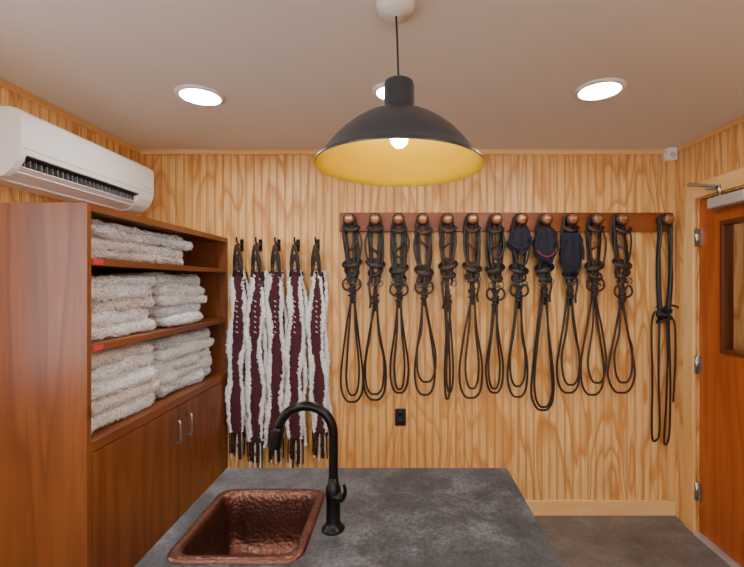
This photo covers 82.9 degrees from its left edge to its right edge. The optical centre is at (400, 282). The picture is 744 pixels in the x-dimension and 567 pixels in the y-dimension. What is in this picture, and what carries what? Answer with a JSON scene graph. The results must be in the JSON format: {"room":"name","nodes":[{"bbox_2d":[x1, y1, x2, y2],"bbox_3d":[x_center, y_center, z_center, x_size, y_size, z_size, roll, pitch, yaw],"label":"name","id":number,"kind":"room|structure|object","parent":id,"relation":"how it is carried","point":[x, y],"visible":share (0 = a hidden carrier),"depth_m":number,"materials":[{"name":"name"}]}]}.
{"room":"tack room","nodes":[
{"label":"tack room","id":0,"kind":"room"},
{"bbox_2d":[0,86,139,215],"bbox_3d":[-1.796,0.330,0.305,0.100,2.440,5.010,0,0,0],"label":"wall","id":1,"kind":"structure","parent":0,"point":[7,97],"depth_m":2.06,"materials":[{"name":"brown wood"}]},
{"bbox_2d":[0,78,140,153],"bbox_3d":[-1.739,-0.874,0.298,0.014,0.032,4.996,0,0,0],"label":"trim","id":2,"kind":"structure","parent":1,"relation":"attached to","point":[3,83],"depth_m":2.16,"materials":[{"name":"brown wood"}]},
{"bbox_2d":[0,106,153,213],"bbox_3d":[-1.637,-0.569,2.145,0.218,0.287,0.910,0,0,0],"label":"air conditioner","id":3,"kind":"object","parent":1,"relation":"attached to","point":[38,156],"visible":0.97,"depth_m":1.95,"materials":[{"name":"white plastic"}]},
{"bbox_2d":[0,0,743,148],"bbox_3d":[0.040,-0.940,0.305,3.772,0.100,5.210,0,0,0],"label":"ceiling","id":4,"kind":"structure","parent":0,"point":[290,74],"depth_m":1.72,"materials":[{"name":"beige paint"}]},
{"bbox_2d":[174,84,225,105],"bbox_3d":[-0.950,-0.884,1.990,0.220,0.012,0.220,0,0,0],"label":"recessed light","id":5,"kind":"object","parent":4,"relation":"in","point":[200,95],"visible":1,"depth_m":1.97,"materials":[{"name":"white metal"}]},
{"bbox_2d":[372,82,384,100],"bbox_3d":[-0.037,-0.884,1.950,0.194,0.012,0.194,0,0,0],"label":"recessed light","id":6,"kind":"object","parent":4,"relation":"in","point":[378,90],"visible":0.3,"depth_m":1.93,"materials":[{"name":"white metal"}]},
{"bbox_2d":[313,0,484,186],"bbox_3d":[-0.006,-0.629,1.340,0.536,0.521,0.536,0,0,0],"label":"pendant lamp","id":7,"kind":"object","parent":4,"relation":"hanging from","point":[396,143],"visible":1,"depth_m":1.36,"materials":[{"name":"black metal"}]},
{"bbox_2d":[574,78,626,100],"bbox_3d":[0.912,-0.884,1.930,0.220,0.012,0.220,0,0,0],"label":"recessed light","id":8,"kind":"object","parent":4,"relation":"in","point":[603,88],"visible":1,"depth_m":1.91,"materials":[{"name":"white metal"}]},
{"bbox_2d":[140,155,667,499],"bbox_3d":[0.040,0.330,2.860,3.772,2.440,0.100,0,0,0],"label":"wall","id":9,"kind":"structure","parent":0,"point":[601,446],"depth_m":2.81,"materials":[{"name":"brown wood"}]},
{"bbox_2d":[236,237,243,250],"bbox_3d":[-1.064,-0.250,2.757,0.024,0.094,0.105,0,0,0],"label":"coat hook","id":10,"kind":"object","parent":9,"relation":"attached to","point":[241,244],"visible":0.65,"depth_m":2.80,"materials":[{"name":"black metal"}]},
{"bbox_2d":[224,244,248,460],"bbox_3d":[-1.061,0.457,2.755,0.193,1.419,0.082,0,0,0],"label":"girth","id":11,"kind":"object","parent":10,"relation":"hanging from","point":[237,415],"visible":0.9,"depth_m":2.74,"materials":[{"name":"white fabric"}]},
{"bbox_2d":[255,237,261,251],"bbox_3d":[-0.940,-0.250,2.757,0.024,0.094,0.105,0,0,0],"label":"coat hook","id":12,"kind":"object","parent":9,"relation":"attached to","point":[260,240],"visible":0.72,"depth_m":2.80,"materials":[{"name":"black metal"}]},
{"bbox_2d":[243,244,268,467],"bbox_3d":[-0.945,0.480,2.739,0.175,1.471,0.083,0,0,0],"label":"girth","id":13,"kind":"object","parent":12,"relation":"hanging from","point":[255,333],"visible":0.99,"depth_m":2.72,"materials":[{"name":"white fabric"}]},
{"bbox_2d":[274,237,280,250],"bbox_3d":[-0.816,-0.250,2.757,0.024,0.094,0.105,0,0,0],"label":"coat hook","id":14,"kind":"object","parent":9,"relation":"attached to","point":[278,243],"visible":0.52,"depth_m":2.80,"materials":[{"name":"black metal"}]},
{"bbox_2d":[263,244,288,464],"bbox_3d":[-0.817,0.472,2.756,0.178,1.449,0.084,0,0,0],"label":"girth","id":15,"kind":"object","parent":14,"relation":"hanging from","point":[276,309],"visible":0.84,"depth_m":2.74,"materials":[{"name":"white fabric"}]},
{"bbox_2d":[294,237,299,250],"bbox_3d":[-0.689,-0.250,2.757,0.024,0.094,0.105,0,0,0],"label":"coat hook","id":16,"kind":"object","parent":9,"relation":"attached to","point":[297,242],"visible":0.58,"depth_m":2.80,"materials":[{"name":"black metal"}]},
{"bbox_2d":[283,244,308,467],"bbox_3d":[-0.683,0.484,2.739,0.185,1.479,0.086,0,0,0],"label":"girth","id":17,"kind":"object","parent":16,"relation":"hanging from","point":[294,355],"visible":0.91,"depth_m":2.72,"materials":[{"name":"white fabric"}]},
{"bbox_2d":[314,237,319,250],"bbox_3d":[-0.555,-0.250,2.757,0.024,0.094,0.105,0,0,0],"label":"coat hook","id":18,"kind":"object","parent":9,"relation":"attached to","point":[317,241],"visible":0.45,"depth_m":2.80,"materials":[{"name":"black metal"}]},
{"bbox_2d":[304,244,333,461],"bbox_3d":[-0.540,0.460,2.753,0.196,1.430,0.083,0,0,3],"label":"girth","id":19,"kind":"object","parent":18,"relation":"hanging from","point":[317,305],"visible":0.94,"depth_m":2.74,"materials":[{"name":"white fabric"}]},
{"bbox_2d":[395,409,405,425],"bbox_3d":[-0.003,0.896,2.804,0.072,0.116,0.011,0,0,0],"label":"electrical outlet","id":20,"kind":"object","parent":9,"relation":"attached to","point":[400,414],"visible":1,"depth_m":2.80,"materials":[{"name":"black plastic"}]},
{"bbox_2d":[140,149,663,154],"bbox_3d":[0.040,-0.874,2.803,3.572,0.032,0.014,0,0,0],"label":"trim","id":21,"kind":"structure","parent":9,"relation":"attached to","point":[143,151],"depth_m":2.80,"materials":[{"name":"brown wood"}]},
{"bbox_2d":[340,213,674,231],"bbox_3d":[0.701,-0.405,2.744,2.214,0.124,0.129,0,0,0],"label":"hook rail","id":22,"kind":"object","parent":9,"relation":"attached to","point":[640,222],"visible":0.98,"depth_m":2.79,"materials":[{"name":"brown wood"}]},
{"bbox_2d":[340,214,363,402],"bbox_3d":[-0.323,0.166,2.740,0.162,1.248,0.082,0,0,0],"label":"bridle","id":23,"kind":"object","parent":22,"relation":"hanging from","point":[354,263],"depth_m":2.74,"materials":[{"name":"black leather"}]},
{"bbox_2d":[363,218,386,400],"bbox_3d":[-0.173,0.159,2.740,0.161,1.235,0.082,0,0,0],"label":"bridle","id":24,"kind":"object","parent":22,"relation":"hanging from","point":[380,264],"depth_m":2.74,"materials":[{"name":"black leather"}]},
{"bbox_2d":[389,220,409,393],"bbox_3d":[-0.011,0.136,2.740,0.138,1.188,0.082,0,0,0],"label":"bridle","id":25,"kind":"object","parent":22,"relation":"hanging from","point":[398,275],"depth_m":2.74,"materials":[{"name":"black leather"}]},
{"bbox_2d":[413,218,436,395],"bbox_3d":[0.156,0.142,2.740,0.156,1.202,0.082,0,0,0],"label":"bridle","id":26,"kind":"object","parent":22,"relation":"hanging from","point":[423,276],"depth_m":2.74,"materials":[{"name":"black leather"}]},
{"bbox_2d":[438,214,457,399],"bbox_3d":[0.308,0.156,2.740,0.134,1.228,0.082,0,0,0],"label":"bridle","id":27,"kind":"object","parent":22,"relation":"hanging from","point":[446,276],"depth_m":2.74,"materials":[{"name":"black leather"}]},
{"bbox_2d":[458,213,482,398],"bbox_3d":[0.460,0.152,2.740,0.164,1.222,0.082,0,0,0],"label":"bridle","id":28,"kind":"object","parent":22,"relation":"hanging from","point":[472,275],"depth_m":2.74,"materials":[{"name":"black leather"}]},
{"bbox_2d":[485,213,505,393],"bbox_3d":[0.616,0.136,2.740,0.134,1.188,0.082,0,0,0],"label":"bridle","id":29,"kind":"object","parent":22,"relation":"hanging from","point":[491,272],"depth_m":2.74,"materials":[{"name":"black leather"}]},
{"bbox_2d":[506,213,532,397],"bbox_3d":[0.766,0.149,2.733,0.170,1.215,0.096,0,0,0],"label":"bridle","id":30,"kind":"object","parent":22,"relation":"hanging from","point":[520,240],"depth_m":2.73,"materials":[{"name":"black leather"}]},
{"bbox_2d":[530,213,558,410],"bbox_3d":[0.933,0.192,2.733,0.162,1.302,0.096,0,0,0],"label":"bridle","id":31,"kind":"object","parent":22,"relation":"hanging from","point":[545,243],"depth_m":2.73,"materials":[{"name":"black leather"}]},
{"bbox_2d":[556,213,584,393],"bbox_3d":[1.102,0.136,2.733,0.164,1.188,0.096,0,0,0],"label":"bridle","id":32,"kind":"object","parent":22,"relation":"hanging from","point":[571,252],"depth_m":2.72,"materials":[{"name":"black leather"}]},
{"bbox_2d":[580,213,606,395],"bbox_3d":[1.262,0.142,2.740,0.168,1.202,0.082,0,0,0],"label":"bridle","id":33,"kind":"object","parent":22,"relation":"hanging from","point":[594,278],"depth_m":2.74,"materials":[{"name":"black leather"}]},
{"bbox_2d":[607,213,635,393],"bbox_3d":[1.452,0.136,2.740,0.188,1.188,0.082,0,0,0],"label":"bridle","id":34,"kind":"object","parent":22,"relation":"hanging from","point":[625,264],"depth_m":2.74,"materials":[{"name":"black leather"}]},
{"bbox_2d":[650,213,678,445],"bbox_3d":[1.763,0.307,2.744,0.249,1.522,0.066,0,0,0],"label":"reins","id":35,"kind":"object","parent":22,"relation":"hanging from","point":[662,313],"visible":0.78,"depth_m":2.75,"materials":[{"name":"black leather"}]},
{"bbox_2d":[525,500,674,515],"bbox_3d":[0.351,1.500,2.802,2.950,0.100,0.016,0,0,0],"label":"baseboard","id":36,"kind":"structure","parent":9,"relation":"attached to","point":[538,507],"depth_m":2.79,"materials":[{"name":"brown wood"}]},
{"bbox_2d":[663,148,676,160],"bbox_3d":[1.786,-0.862,2.779,0.070,0.102,0.063,0,0,0],"label":"sensor","id":37,"kind":"object","parent":9,"relation":"attached to","point":[670,154],"visible":0.71,"depth_m":2.76,"materials":[{"name":"white plastic"}]},
{"bbox_2d":[667,161,674,499],"bbox_3d":[1.804,0.293,2.802,0.045,2.303,0.016,0,0,0],"label":"trim","id":38,"kind":"structure","parent":9,"relation":"attached to","point":[670,164],"depth_m":2.79,"materials":[{"name":"brown wood"}]},
{"bbox_2d":[535,516,729,566],"bbox_3d":[1.177,1.600,0.305,6.046,0.100,5.210,0,0,0],"label":"floor","id":39,"kind":"structure","parent":0,"point":[577,541],"depth_m":2.51,"materials":[{"name":"stone"}]},
{"bbox_2d":[0,202,227,566],"bbox_3d":[-1.432,0.626,2.177,0.620,1.848,1.258,0,0,0],"label":"storage cabinet","id":40,"kind":"object","parent":39,"relation":"on","point":[70,496],"visible":0.65,"depth_m":1.55,"materials":[{"name":"brown wood"}]},
{"bbox_2d":[91,274,157,340],"bbox_3d":[-1.401,0.101,1.839,0.442,0.288,0.510,0,0,0],"label":"stack","id":41,"kind":"object","parent":40,"relation":"in","point":[119,304],"visible":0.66,"depth_m":1.81,"materials":[{"name":"white fabric"}]},
{"bbox_2d":[91,341,160,434],"bbox_3d":[-1.388,0.436,1.845,0.468,0.344,0.503,0,0,0],"label":"stack","id":42,"kind":"object","parent":40,"relation":"in","point":[123,382],"visible":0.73,"depth_m":1.81,"materials":[{"name":"white fabric"}]},
{"bbox_2d":[91,219,193,264],"bbox_3d":[-1.393,-0.175,1.999,0.457,0.189,0.803,0,0,0],"label":"stack","id":43,"kind":"object","parent":40,"relation":"in","point":[111,241],"visible":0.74,"depth_m":1.92,"materials":[{"name":"white fabric"}]},
{"bbox_2d":[91,272,207,326],"bbox_3d":[-1.393,0.090,2.356,0.458,0.304,0.476,0,0,0],"label":"stack","id":44,"kind":"object","parent":40,"relation":"in","point":[177,299],"visible":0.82,"depth_m":2.25,"materials":[{"name":"white fabric"}]},
{"bbox_2d":[140,327,214,398],"bbox_3d":[-1.397,0.439,2.418,0.451,0.343,0.606,0,0,0],"label":"stack","id":45,"kind":"object","parent":40,"relation":"in","point":[182,359],"visible":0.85,"depth_m":2.32,"materials":[{"name":"white fabric"}]},
{"bbox_2d":[134,468,562,566],"bbox_3d":[-0.118,1.095,0.936,0.968,0.910,1.033,0,0,0],"label":"kitchen island","id":46,"kind":"object","parent":39,"relation":"on","point":[391,517],"visible":0.85,"depth_m":1.14,"materials":[{"name":"stone"}]},
{"bbox_2d":[167,489,324,563],"bbox_3d":[-0.390,0.721,1.127,0.324,0.176,0.340,0,0,0],"label":"sink","id":47,"kind":"object","parent":46,"relation":"in","point":[239,526],"visible":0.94,"depth_m":1.25,"materials":[{"name":"brown metal"}]},
{"bbox_2d":[269,401,346,535],"bbox_3d":[-0.241,0.474,1.093,0.206,0.332,0.060,0,0,0],"label":"faucet","id":48,"kind":"object","parent":46,"relation":"on","point":[333,526],"visible":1,"depth_m":1.08,"materials":[{"name":"black metal"}]},
{"bbox_2d":[693,532,741,566],"bbox_3d":[1.861,1.541,2.126,0.130,0.018,0.924,0,0,0],"label":"threshold","id":49,"kind":"object","parent":39,"relation":"on","point":[727,559],"visible":0.45,"depth_m":2.41,"materials":[{"name":"beige wood"}]},
{"bbox_2d":[675,122,743,531],"bbox_3d":[1.876,0.330,0.305,0.100,2.440,5.010,0,0,0],"label":"wall","id":50,"kind":"structure","parent":0,"point":[721,153],"depth_m":2.60,"materials":[{"name":"brown wood"}]},
{"bbox_2d":[677,115,743,152],"bbox_3d":[1.819,-0.874,0.298,0.014,0.032,4.996,0,0,0],"label":"trim","id":51,"kind":"structure","parent":50,"relation":"attached to","point":[740,119],"depth_m":2.44,"materials":[{"name":"brown wood"}]},
{"bbox_2d":[683,167,743,532],"bbox_3d":[1.816,0.469,2.126,0.020,2.162,1.132,0,0,0],"label":"trim","id":52,"kind":"structure","parent":50,"relation":"attached to","point":[733,179],"depth_m":2.63,"materials":[{"name":"brown wood"}]},
{"bbox_2d":[695,191,743,566],"bbox_3d":[1.835,0.512,2.131,0.115,2.036,0.931,0,0,0],"label":"door","id":53,"kind":"structure","parent":50,"relation":"in","point":[720,235],"depth_m":2.39,"materials":[{"name":"brown wood"}]},
{"bbox_2d":[687,182,743,208],"bbox_3d":[1.731,-0.499,2.315,0.212,0.145,0.290,0,0,0],"label":"door closer","id":54,"kind":"object","parent":53,"relation":"attached to","point":[721,200],"depth_m":2.35,"materials":[{"name":"silver metal"}]}
]}

